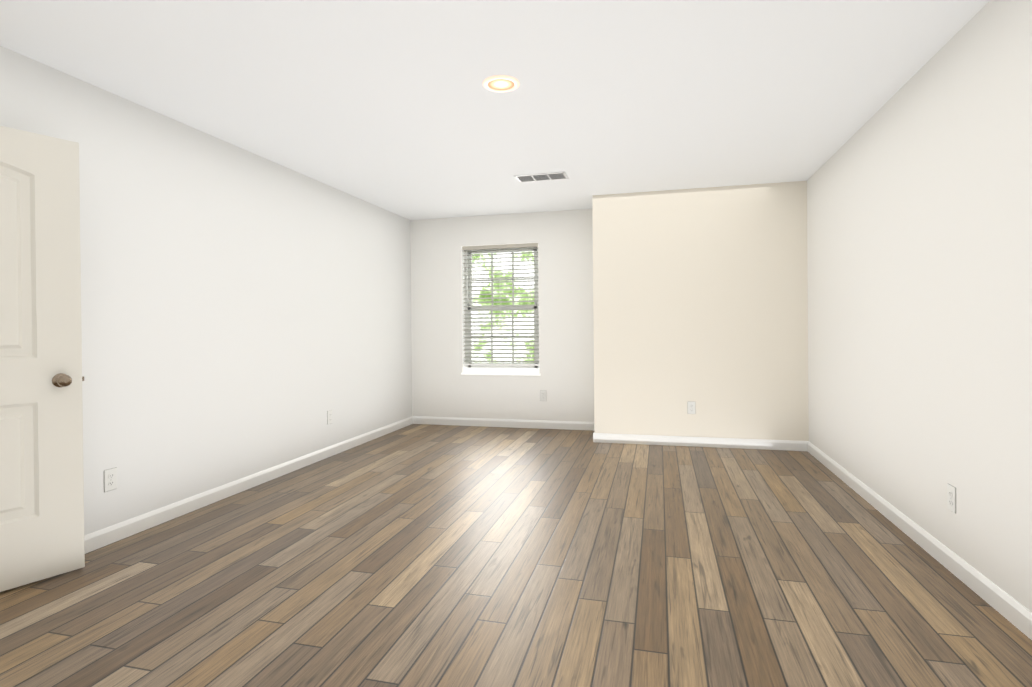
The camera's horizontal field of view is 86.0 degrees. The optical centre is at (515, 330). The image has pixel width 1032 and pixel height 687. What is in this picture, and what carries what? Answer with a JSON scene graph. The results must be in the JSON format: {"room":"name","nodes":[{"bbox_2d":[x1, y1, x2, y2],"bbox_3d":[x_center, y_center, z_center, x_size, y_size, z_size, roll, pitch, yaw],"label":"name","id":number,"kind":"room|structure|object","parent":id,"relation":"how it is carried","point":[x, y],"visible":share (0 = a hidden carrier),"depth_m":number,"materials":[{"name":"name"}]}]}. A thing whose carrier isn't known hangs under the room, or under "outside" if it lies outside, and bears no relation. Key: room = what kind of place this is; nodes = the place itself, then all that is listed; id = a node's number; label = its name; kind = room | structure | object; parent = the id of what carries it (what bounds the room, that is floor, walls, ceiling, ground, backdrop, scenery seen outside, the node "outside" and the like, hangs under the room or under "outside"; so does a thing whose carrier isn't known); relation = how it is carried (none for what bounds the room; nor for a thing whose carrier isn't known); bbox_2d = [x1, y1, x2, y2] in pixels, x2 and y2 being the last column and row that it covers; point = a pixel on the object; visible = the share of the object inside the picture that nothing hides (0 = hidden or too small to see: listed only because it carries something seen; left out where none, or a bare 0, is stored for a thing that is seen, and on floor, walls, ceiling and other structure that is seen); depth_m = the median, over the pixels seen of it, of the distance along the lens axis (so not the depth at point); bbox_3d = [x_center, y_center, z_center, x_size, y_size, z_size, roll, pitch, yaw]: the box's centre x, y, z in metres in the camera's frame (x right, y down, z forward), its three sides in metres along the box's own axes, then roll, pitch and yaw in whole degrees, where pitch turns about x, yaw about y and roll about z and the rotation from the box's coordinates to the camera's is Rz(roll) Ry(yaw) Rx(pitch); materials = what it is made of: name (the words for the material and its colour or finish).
{"room":"empty bedroom","nodes":[
{"label":"empty bedroom","id":0,"kind":"room"},
{"bbox_2d":[0,46,411,534],"bbox_3d":[-1.875,-0.086,4.573,0.165,2.440,4.313,0,0,14],"label":"wall","id":1,"kind":"structure","parent":0,"point":[245,313],"depth_m":3.64,"materials":[{"name":"white paint"}]},
{"bbox_2d":[0,126,84,591],"bbox_3d":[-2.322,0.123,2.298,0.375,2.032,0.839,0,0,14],"label":"door","id":2,"kind":"structure","parent":1,"relation":"in","point":[41,478],"depth_m":2.52,"materials":[{"name":"white paint"}]},
{"bbox_2d":[104,467,116,491],"bbox_3d":[-2.188,0.805,2.989,0.008,0.118,0.073,0,0,14],"label":"electrical outlet","id":3,"kind":"object","parent":1,"relation":"attached to","point":[110,479],"depth_m":2.99,"materials":[{"name":"grey plastic"}]},
{"bbox_2d":[84,416,411,553],"bbox_3d":[-1.778,1.088,4.551,0.014,0.090,4.324,0,0,14],"label":"baseboard","id":4,"kind":"structure","parent":1,"relation":"attached to","point":[98,539],"depth_m":3.69,"materials":[{"name":"white wood"}]},
{"bbox_2d":[327,410,331,423],"bbox_3d":[-1.674,0.781,4.979,0.008,0.118,0.073,0,0,14],"label":"electrical outlet","id":5,"kind":"object","parent":1,"relation":"attached to","point":[329,413],"depth_m":4.97,"materials":[{"name":"grey plastic"}]},
{"bbox_2d":[0,0,989,219],"bbox_3d":[-0.780,-1.368,2.933,5.878,0.120,7.240,0,0,14],"label":"ceiling","id":6,"kind":"structure","parent":0,"point":[397,107],"depth_m":2.91,"materials":[{"name":"white paint"}]},
{"bbox_2d":[483,75,518,91],"bbox_3d":[-0.079,-1.310,2.944,0.196,0.009,0.196,0,0,14],"label":"recessed light","id":7,"kind":"object","parent":6,"relation":"in","point":[500,83],"visible":1,"depth_m":2.93,"materials":[{"name":"beige glass"}]},
{"bbox_2d":[514,172,568,182],"bbox_3d":[0.221,-1.322,4.782,0.440,0.010,0.220,0,0,14],"label":"ceiling vent","id":8,"kind":"object","parent":6,"relation":"in","point":[542,177],"visible":1,"depth_m":4.77,"materials":[{"name":"white metal"}]},
{"bbox_2d":[410,209,593,421],"bbox_3d":[-0.224,-0.112,6.456,2.410,2.440,0.160,0,0,14],"label":"wall","id":9,"kind":"structure","parent":0,"point":[442,386],"depth_m":6.33,"materials":[{"name":"white paint"}]},
{"bbox_2d":[461,242,540,375],"bbox_3d":[-0.170,-0.241,6.429,0.944,1.502,0.182,0,0,14],"label":"window","id":10,"kind":"structure","parent":9,"relation":"in","point":[513,367],"depth_m":6.42,"materials":[{"name":"white plastic"}]},
{"bbox_2d":[412,416,593,429],"bbox_3d":[-0.150,1.063,6.356,2.235,0.090,0.014,0,0,14],"label":"baseboard","id":11,"kind":"structure","parent":9,"relation":"attached to","point":[541,424],"depth_m":6.35,"materials":[{"name":"white wood"}]},
{"bbox_2d":[540,390,546,400],"bbox_3d":[0.307,0.734,6.238,0.073,0.118,0.008,0,0,14],"label":"electrical outlet","id":12,"kind":"object","parent":9,"relation":"attached to","point":[542,392],"depth_m":6.24,"materials":[{"name":"grey plastic"}]},
{"bbox_2d":[0,424,1031,686],"bbox_3d":[-0.755,1.172,2.947,5.878,0.080,7.240,0,0,14],"label":"floor","id":13,"kind":"structure","parent":0,"point":[440,556],"depth_m":2.44,"materials":[{"name":"brown wood"}]},
{"bbox_2d":[592,181,808,440],"bbox_3d":[1.798,-0.127,5.612,1.928,2.440,0.780,0,0,14],"label":"wall bump-out","id":14,"kind":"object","parent":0,"point":[700,297],"visible":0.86,"depth_m":5.22,"materials":[{"name":"beige paint"}]},
{"bbox_2d":[687,401,695,413],"bbox_3d":[1.664,0.732,5.247,0.073,0.118,0.008,0,0,14],"label":"electrical outlet","id":15,"kind":"object","parent":14,"relation":"attached to","point":[691,409],"depth_m":5.25,"materials":[{"name":"grey plastic"}]},
{"bbox_2d":[593,432,803,450],"bbox_3d":[1.692,1.051,5.239,1.919,0.090,0.014,0,0,14],"label":"baseboard","id":16,"kind":"structure","parent":14,"relation":"attached to","point":[790,445],"depth_m":5.22,"materials":[{"name":"white wood"}]},
{"bbox_2d":[807,0,1031,611],"bbox_3d":[2.000,-0.111,2.224,0.160,2.440,7.240,0,0,14],"label":"wall","id":17,"kind":"structure","parent":0,"point":[919,225],"depth_m":2.63,"materials":[{"name":"white paint"}]},
{"bbox_2d":[804,441,1031,639],"bbox_3d":[1.850,1.068,1.952,0.014,0.090,6.300,0,0,14],"label":"baseboard","id":18,"kind":"structure","parent":17,"relation":"attached to","point":[1014,612],"depth_m":2.62,"materials":[{"name":"white wood"}]},
{"bbox_2d":[947,484,955,512],"bbox_3d":[2.005,0.773,2.550,0.008,0.118,0.073,0,0,14],"label":"electrical outlet","id":19,"kind":"object","parent":17,"relation":"attached to","point":[951,490],"depth_m":2.54,"materials":[{"name":"grey plastic"}]},
{"label":"outside","id":20,"kind":"structure","parent":0,"visible":0},
{"bbox_2d":[472,251,533,362],"bbox_3d":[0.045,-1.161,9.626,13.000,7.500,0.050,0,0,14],"label":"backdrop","id":21,"kind":"structure","parent":20,"point":[507,287],"depth_m":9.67,"materials":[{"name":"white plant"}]}
]}

